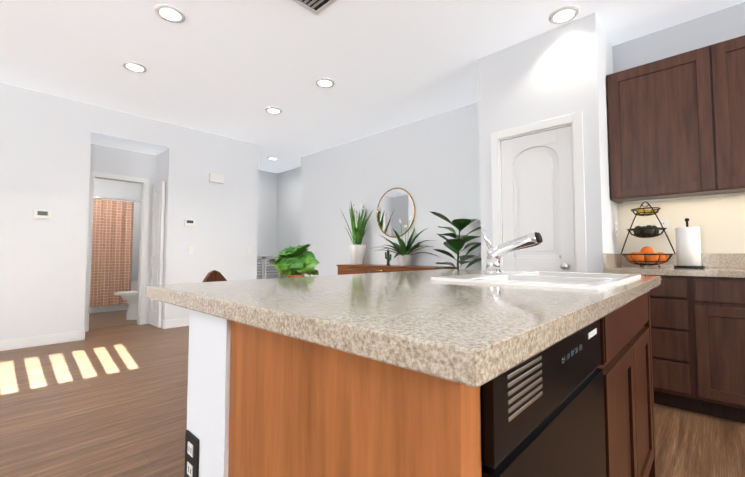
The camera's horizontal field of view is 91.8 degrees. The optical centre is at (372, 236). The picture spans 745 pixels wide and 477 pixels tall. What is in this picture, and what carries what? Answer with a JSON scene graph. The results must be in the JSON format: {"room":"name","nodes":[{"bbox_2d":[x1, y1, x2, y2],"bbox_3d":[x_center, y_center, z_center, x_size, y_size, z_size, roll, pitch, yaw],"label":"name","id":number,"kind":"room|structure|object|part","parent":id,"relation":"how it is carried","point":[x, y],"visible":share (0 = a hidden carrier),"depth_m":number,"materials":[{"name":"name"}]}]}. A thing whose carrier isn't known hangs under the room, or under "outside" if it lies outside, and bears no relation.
{"room":"kitchen","nodes":[
{"label":"kitchen","id":0,"kind":"room"},
{"bbox_2d":[94,178,140,280],"bbox_3d":[-5.252,-0.081,6.677,0.120,2.850,2.300,-3,-4,43],"label":"wall","id":1,"kind":"structure","parent":0,"point":[116,189],"depth_m":7.11,"materials":[{"name":"white paint"}]},
{"bbox_2d":[90,196,140,306],"bbox_3d":[-4.772,0.253,6.206,0.056,1.895,2.050,-3,-4,43],"label":"shower curtain","id":2,"kind":"object","parent":1,"relation":"hanging from","point":[111,256],"visible":0.44,"depth_m":6.37,"materials":[{"name":"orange fabric"}]},
{"bbox_2d":[90,144,165,323],"bbox_3d":[-3.423,-0.167,4.952,0.550,2.850,2.300,-3,-4,43],"label":"wall","id":3,"kind":"structure","parent":0,"point":[116,161],"depth_m":5.19,"materials":[{"name":"white paint"}]},
{"bbox_2d":[84,171,149,331],"bbox_3d":[-3.589,0.202,5.063,0.132,2.125,0.730,-3,-4,43],"label":"door frame","id":4,"kind":"structure","parent":3,"relation":"attached to","point":[143,255],"depth_m":5.21,"materials":[{"name":"white wood"}]},
{"bbox_2d":[149,181,164,327],"bbox_3d":[-3.101,0.245,5.149,0.440,2.030,0.078,-3,-4,43],"label":"bathroom door","id":5,"kind":"structure","parent":3,"relation":"in","point":[157,244],"depth_m":5.13,"materials":[{"name":"white wood"}]},
{"bbox_2d":[0,82,304,339],"bbox_3d":[-4.042,-0.224,3.811,0.120,2.850,8.790,-3,-4,43],"label":"wall","id":6,"kind":"structure","parent":0,"point":[45,147],"depth_m":4.29,"materials":[{"name":"white paint"}]},
{"bbox_2d":[33,209,51,218],"bbox_3d":[-3.708,-0.252,4.055,0.032,0.100,0.150,-3,-4,43],"label":"thermostat","id":7,"kind":"object","parent":6,"relation":"attached to","point":[42,214],"visible":1,"depth_m":4.04,"materials":[{"name":"white plastic"}]},
{"bbox_2d":[0,329,84,350],"bbox_3d":[-5.175,1.080,2.446,0.015,0.110,5.105,-3,-4,43],"label":"baseboard","id":8,"kind":"structure","parent":6,"relation":"attached to","point":[19,343],"depth_m":4.01,"materials":[{"name":"white wood"}]},
{"bbox_2d":[162,318,188,328],"bbox_3d":[-2.384,1.227,5.398,0.015,0.110,1.345,-3,-4,43],"label":"baseboard","id":9,"kind":"structure","parent":6,"relation":"attached to","point":[173,323],"depth_m":5.01,"materials":[{"name":"white wood"}]},
{"bbox_2d":[184,219,195,226],"bbox_3d":[-2.632,-0.196,5.197,0.028,0.105,0.150,-3,-4,43],"label":"panel","id":10,"kind":"object","parent":6,"relation":"attached to","point":[189,222],"visible":0.98,"depth_m":5.19,"materials":[{"name":"white plastic"}]},
{"bbox_2d":[187,246,192,254],"bbox_3d":[-2.624,0.201,5.197,0.010,0.118,0.075,-3,-4,43],"label":"light switch","id":11,"kind":"object","parent":6,"relation":"attached to","point":[189,250],"visible":1,"depth_m":5.19,"materials":[{"name":"white plastic"}]},
{"bbox_2d":[209,173,223,183],"bbox_3d":[-2.372,-0.886,5.488,0.052,0.130,0.210,-3,-4,43],"label":"door chime","id":12,"kind":"object","parent":6,"relation":"attached to","point":[216,178],"visible":1,"depth_m":5.46,"materials":[{"name":"white plastic"}]},
{"bbox_2d":[246,247,250,253],"bbox_3d":[-2.006,0.228,5.851,0.010,0.118,0.075,-3,-4,43],"label":"light switch","id":13,"kind":"object","parent":6,"relation":"attached to","point":[248,250],"visible":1,"depth_m":5.84,"materials":[{"name":"white plastic"}]},
{"bbox_2d":[257,170,276,254],"bbox_3d":[-2.677,-0.033,7.655,0.120,2.850,1.320,-3,-4,43],"label":"wall","id":14,"kind":"structure","parent":0,"point":[267,181],"depth_m":7.96,"materials":[{"name":"white paint"}]},
{"bbox_2d":[276,167,299,277],"bbox_3d":[-1.559,-0.034,7.637,1.770,2.850,0.130,-3,-4,43],"label":"wall","id":15,"kind":"structure","parent":0,"point":[280,225],"depth_m":7.84,"materials":[{"name":"white paint"}]},
{"bbox_2d":[0,310,744,476],"bbox_3d":[-1.296,1.167,2.117,12.400,0.104,10.200,-3,-4,43],"label":"floor","id":16,"kind":"structure","parent":0,"point":[107,402],"depth_m":2.26,"materials":[{"name":"brown wood"}]},
{"bbox_2d":[89,280,137,312],"bbox_3d":[-5.016,1.081,6.396,0.510,0.500,2.040,-3,-4,43],"label":"bathtub","id":17,"kind":"object","parent":16,"relation":"on","point":[134,284],"visible":0.02,"depth_m":6.45,"materials":[{"name":"white ceramic"}]},
{"bbox_2d":[114,290,137,319],"bbox_3d":[-3.653,0.900,5.757,0.420,0.791,0.790,-3,-4,43],"label":"toilet","id":18,"kind":"object","parent":16,"relation":"on","point":[131,297],"visible":0.35,"depth_m":5.56,"materials":[{"name":"white ceramic"}]},
{"bbox_2d":[203,270,226,281],"bbox_3d":[-1.135,0.718,2.903,0.512,0.881,0.566,-3,-4,43],"label":"dining chair","id":19,"kind":"object","parent":16,"relation":"on","point":[214,276],"visible":0.06,"depth_m":3.04,"materials":[{"name":"brown wood"}]},
{"bbox_2d":[257,255,279,278],"bbox_3d":[-2.496,0.882,7.425,0.376,1.000,1.190,-3,-4,43],"label":"console","id":20,"kind":"object","parent":16,"relation":"on","point":[266,269],"visible":0.27,"depth_m":7.51,"materials":[{"name":"wood"}]},
{"bbox_2d":[336,264,455,274],"bbox_3d":[0.246,0.824,4.864,1.724,0.862,0.466,-3,-4,43],"label":"sideboard","id":21,"kind":"object","parent":16,"relation":"on","point":[343,269],"visible":0.06,"depth_m":4.79,"materials":[{"name":"brown wood"}]},
{"bbox_2d":[340,198,372,264],"bbox_3d":[-0.249,-0.080,5.337,0.511,0.986,0.486,-3,-4,43],"label":"plant","id":22,"kind":"object","parent":21,"relation":"on","point":[357,251],"visible":1,"depth_m":5.28,"materials":[{"name":"green plant"}]},
{"bbox_2d":[385,249,391,265],"bbox_3d":[0.211,0.281,4.868,0.114,0.218,0.070,-3,-4,43],"label":"cactus figurine","id":23,"kind":"object","parent":21,"relation":"on","point":[387,256],"visible":0.9,"depth_m":4.85,"materials":[{"name":"green ceramic"}]},
{"bbox_2d":[371,216,436,265],"bbox_3d":[0.361,0.046,4.639,0.937,0.665,0.662,-3,-4,43],"label":"bushy plant","id":24,"kind":"object","parent":21,"relation":"on","point":[403,250],"visible":1,"depth_m":4.67,"materials":[{"name":"green plant"}]},
{"bbox_2d":[187,293,656,476],"bbox_3d":[0.390,0.640,1.294,0.812,0.875,1.747,-3,-4,43],"label":"kitchen island","id":25,"kind":"object","parent":16,"relation":"on","point":[259,404],"depth_m":0.66,"materials":[{"name":"brown wood"}]},
{"bbox_2d":[184,430,198,476],"bbox_3d":[-0.454,0.558,0.904,0.075,0.118,0.008,-3,-4,43],"label":"outlet","id":26,"kind":"object","parent":25,"relation":"attached to","point":[191,455],"visible":1,"depth_m":0.90,"materials":[{"name":"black plastic"}]},
{"bbox_2d":[145,269,660,396],"bbox_3d":[0.300,0.183,1.405,1.146,0.050,1.776,-3,-4,43],"label":"island countertop","id":27,"kind":"structure","parent":25,"relation":"on","point":[469,330],"depth_m":0.67,"materials":[{"name":"beige stone"}]},
{"bbox_2d":[481,229,542,273],"bbox_3d":[0.604,0.063,1.571,0.254,0.203,0.072,-3,-4,43],"label":"faucet","id":28,"kind":"object","parent":27,"relation":"on","point":[533,239],"depth_m":1.58,"materials":[{"name":"silver metal"}]},
{"bbox_2d":[431,271,640,289],"bbox_3d":[0.699,0.256,1.474,0.555,0.190,0.800,-3,-4,43],"label":"sink","id":29,"kind":"object","parent":27,"relation":"in","point":[566,280],"depth_m":1.39,"materials":[{"name":"white ceramic"}]},
{"bbox_2d":[429,211,480,269],"bbox_3d":[0.965,0.464,3.998,0.638,1.494,0.730,-3,-4,43],"label":"fiddle leaf fig","id":30,"kind":"object","parent":16,"relation":"on","point":[457,243],"visible":0.6,"depth_m":3.95,"materials":[{"name":"plant"}]},
{"bbox_2d":[648,275,690,410],"bbox_3d":[2.097,0.707,2.647,0.546,0.875,0.637,-3,-4,43],"label":"base cabinet","id":31,"kind":"object","parent":16,"relation":"on","point":[671,352],"depth_m":2.36,"materials":[{"name":"brown wood"}]},
{"bbox_2d":[687,275,744,422],"bbox_3d":[2.434,0.692,2.330,0.532,0.875,0.637,-3,-4,43],"label":"base cabinet","id":32,"kind":"object","parent":16,"relation":"on","point":[715,307],"depth_m":2.21,"materials":[{"name":"brown wood"}]},
{"bbox_2d":[603,267,744,278],"bbox_3d":[3.272,0.195,1.549,3.796,0.039,0.655,-3,-4,43],"label":"countertop","id":33,"kind":"structure","parent":32,"relation":"on","point":[707,272],"depth_m":2.36,"materials":[{"name":"beige stone"}]},
{"bbox_2d":[621,202,675,266],"bbox_3d":[2.124,-0.019,2.799,0.342,0.508,0.320,-3,-4,43],"label":"fruit basket","id":34,"kind":"object","parent":33,"relation":"on","point":[647,254],"visible":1,"depth_m":2.75,"materials":[{"name":"brown metal"}]},
{"bbox_2d":[674,218,704,267],"bbox_3d":[2.312,0.046,2.645,0.170,0.364,0.170,-3,-4,43],"label":"paper towel holder","id":35,"kind":"object","parent":33,"relation":"on","point":[688,249],"visible":1,"depth_m":2.59,"materials":[{"name":"white paper"}]},
{"bbox_3d":[-0.716,0.764,2.622,0.800,0.762,0.800,-3,-4,43],"label":"dining table","id":36,"kind":"object","parent":16,"relation":"on","visible":0},
{"bbox_2d":[267,244,319,277],"bbox_3d":[-0.571,0.218,2.643,0.369,0.327,0.391,-3,-4,43],"label":"pothos plant","id":37,"kind":"object","parent":36,"relation":"on","point":[296,261],"visible":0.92,"depth_m":2.54,"materials":[{"name":"green plant"}]},
{"bbox_2d":[0,0,744,172],"bbox_3d":[-1.296,-1.603,2.255,12.400,0.450,10.200,-3,-4,43],"label":"ceiling","id":38,"kind":"structure","parent":0,"point":[233,69],"depth_m":3.34,"materials":[{"name":"paint"}]},
{"bbox_2d":[122,61,146,72],"bbox_3d":[-2.330,-1.658,3.538,0.210,0.012,0.210,-3,-4,43],"label":"recessed light","id":39,"kind":"object","parent":38,"relation":"in","point":[134,67],"visible":1,"depth_m":3.53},
{"bbox_2d":[154,4,185,22],"bbox_3d":[-1.544,-1.697,2.756,0.210,0.012,0.210,-3,-4,43],"label":"recessed light","id":40,"kind":"object","parent":38,"relation":"in","point":[170,13],"visible":1,"depth_m":2.74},
{"bbox_2d":[265,107,281,113],"bbox_3d":[-1.265,-1.605,4.607,0.210,0.012,0.210,-3,-4,43],"label":"recessed light","id":41,"kind":"object","parent":38,"relation":"in","point":[272,110],"visible":0.94,"depth_m":4.59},
{"bbox_2d":[292,0,336,14],"bbox_3d":[-0.418,-1.710,2.463,0.420,0.013,0.420,-3,-4,43],"label":"ceiling vent","id":42,"kind":"object","parent":38,"relation":"in","point":[316,7],"visible":0.97,"depth_m":2.64,"materials":[{"name":"white metal"}]},
{"bbox_2d":[315,78,334,87],"bbox_3d":[-0.508,-1.641,3.866,0.210,0.012,0.210,-3,-4,43],"label":"recessed light","id":43,"kind":"object","parent":38,"relation":"in","point":[324,82],"visible":0.98,"depth_m":3.85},
{"bbox_2d":[549,6,579,23],"bbox_3d":[1.469,-1.696,2.771,0.210,0.012,0.210,-3,-4,43],"label":"recessed light","id":44,"kind":"object","parent":38,"relation":"in","point":[563,15],"visible":1,"depth_m":2.76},
{"bbox_2d":[304,102,480,276],"bbox_3d":[0.203,-0.147,5.350,3.936,2.850,0.141,-3,-4,43],"label":"wall","id":45,"kind":"structure","parent":0,"point":[431,164],"depth_m":5.13,"materials":[{"name":"white paint"}]},
{"bbox_3d":[0.322,-0.342,5.163,0.718,0.718,0.018,-3,-4,43],"label":"round mirror","id":46,"kind":"part","parent":45,"relation":"part of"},
{"bbox_2d":[478,54,492,269],"bbox_3d":[1.392,-0.232,3.639,0.147,2.850,1.000,-3,-4,43],"label":"wall","id":47,"kind":"structure","parent":0,"point":[484,62],"depth_m":3.31,"materials":[{"name":"white paint"}]},
{"bbox_2d":[490,21,573,243],"bbox_3d":[1.375,-0.261,3.050,0.637,2.850,0.120,-3,-4,43],"label":"wall","id":48,"kind":"structure","parent":0,"point":[563,70],"depth_m":3.04,"materials":[{"name":"white paint"}]},
{"bbox_2d":[501,126,574,271],"bbox_3d":[1.341,0.144,2.967,0.570,2.020,0.113,-3,-4,43],"label":"pantry door","id":49,"kind":"structure","parent":48,"relation":"in","point":[537,182],"depth_m":2.98,"materials":[{"name":"white wood"}]},
{"bbox_2d":[491,112,586,272],"bbox_3d":[1.384,0.108,3.014,0.736,2.108,0.134,-3,-4,43],"label":"door frame","id":50,"kind":"structure","parent":48,"relation":"attached to","point":[575,120],"depth_m":2.83,"materials":[{"name":"white wood"}]},
{"bbox_2d":[574,12,618,272],"bbox_3d":[1.980,-0.260,3.084,0.150,2.850,1.000,-3,-4,43],"label":"wall","id":51,"kind":"structure","parent":0,"point":[592,46],"depth_m":2.75,"materials":[{"name":"white paint"}]},
{"bbox_2d":[603,253,622,266],"bbox_3d":[1.899,0.187,2.847,0.020,0.106,0.617,-3,-4,43],"label":"backsplash","id":52,"kind":"structure","parent":51,"relation":"attached to","point":[608,260],"depth_m":2.78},
{"bbox_2d":[614,222,616,235],"bbox_3d":[2.038,-0.063,3.020,0.008,0.118,0.075,-3,-4,43],"label":"electrical outlet","id":53,"kind":"object","parent":51,"relation":"attached to","point":[615,224],"visible":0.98,"depth_m":3.00,"materials":[{"name":"white plastic"}]},
{"bbox_2d":[606,51,698,203],"bbox_3d":[2.257,-0.811,2.785,0.694,1.022,0.327,-3,-4,43],"label":"upper cabinet","id":54,"kind":"object","parent":51,"relation":"attached to","point":[676,126],"depth_m":2.71,"materials":[{"name":"brown wood"}]},
{"bbox_2d":[623,253,744,266],"bbox_3d":[3.490,0.134,1.783,3.796,0.106,0.020,-3,-4,43],"label":"backsplash","id":55,"kind":"structure","parent":51,"relation":"attached to","point":[719,259],"depth_m":2.67,"materials":[{"name":"beige stone"}]},
{"bbox_2d":[612,41,626,239],"bbox_3d":[3.742,-0.330,1.670,4.357,2.850,0.120,-3,-4,43],"label":"wall","id":56,"kind":"structure","parent":0,"point":[617,203],"depth_m":3.12,"materials":[{"name":"white paint"}]},
{"bbox_2d":[612,2,744,253],"bbox_3d":[3.499,-0.832,1.841,3.795,1.829,0.002,-3,-4,43],"label":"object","id":57,"kind":"structure","parent":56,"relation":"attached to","point":[719,221],"depth_m":2.82,"materials":[{"name":"white paint"}]},
{"bbox_2d":[657,219,668,233],"bbox_3d":[2.333,-0.079,2.901,0.075,0.118,0.008,-3,-4,43],"label":"electrical outlet","id":58,"kind":"object","parent":57,"relation":"attached to","point":[665,223],"visible":0.56,"depth_m":2.89,"materials":[{"name":"white plastic"}]},
{"bbox_2d":[691,35,744,196],"bbox_3d":[2.653,-0.830,2.412,0.698,1.022,0.327,-3,-4,43],"label":"upper cabinet","id":59,"kind":"object","parent":0,"relation":"attached to","point":[719,67],"depth_m":2.46,"materials":[{"name":"brown wood"}]}
]}

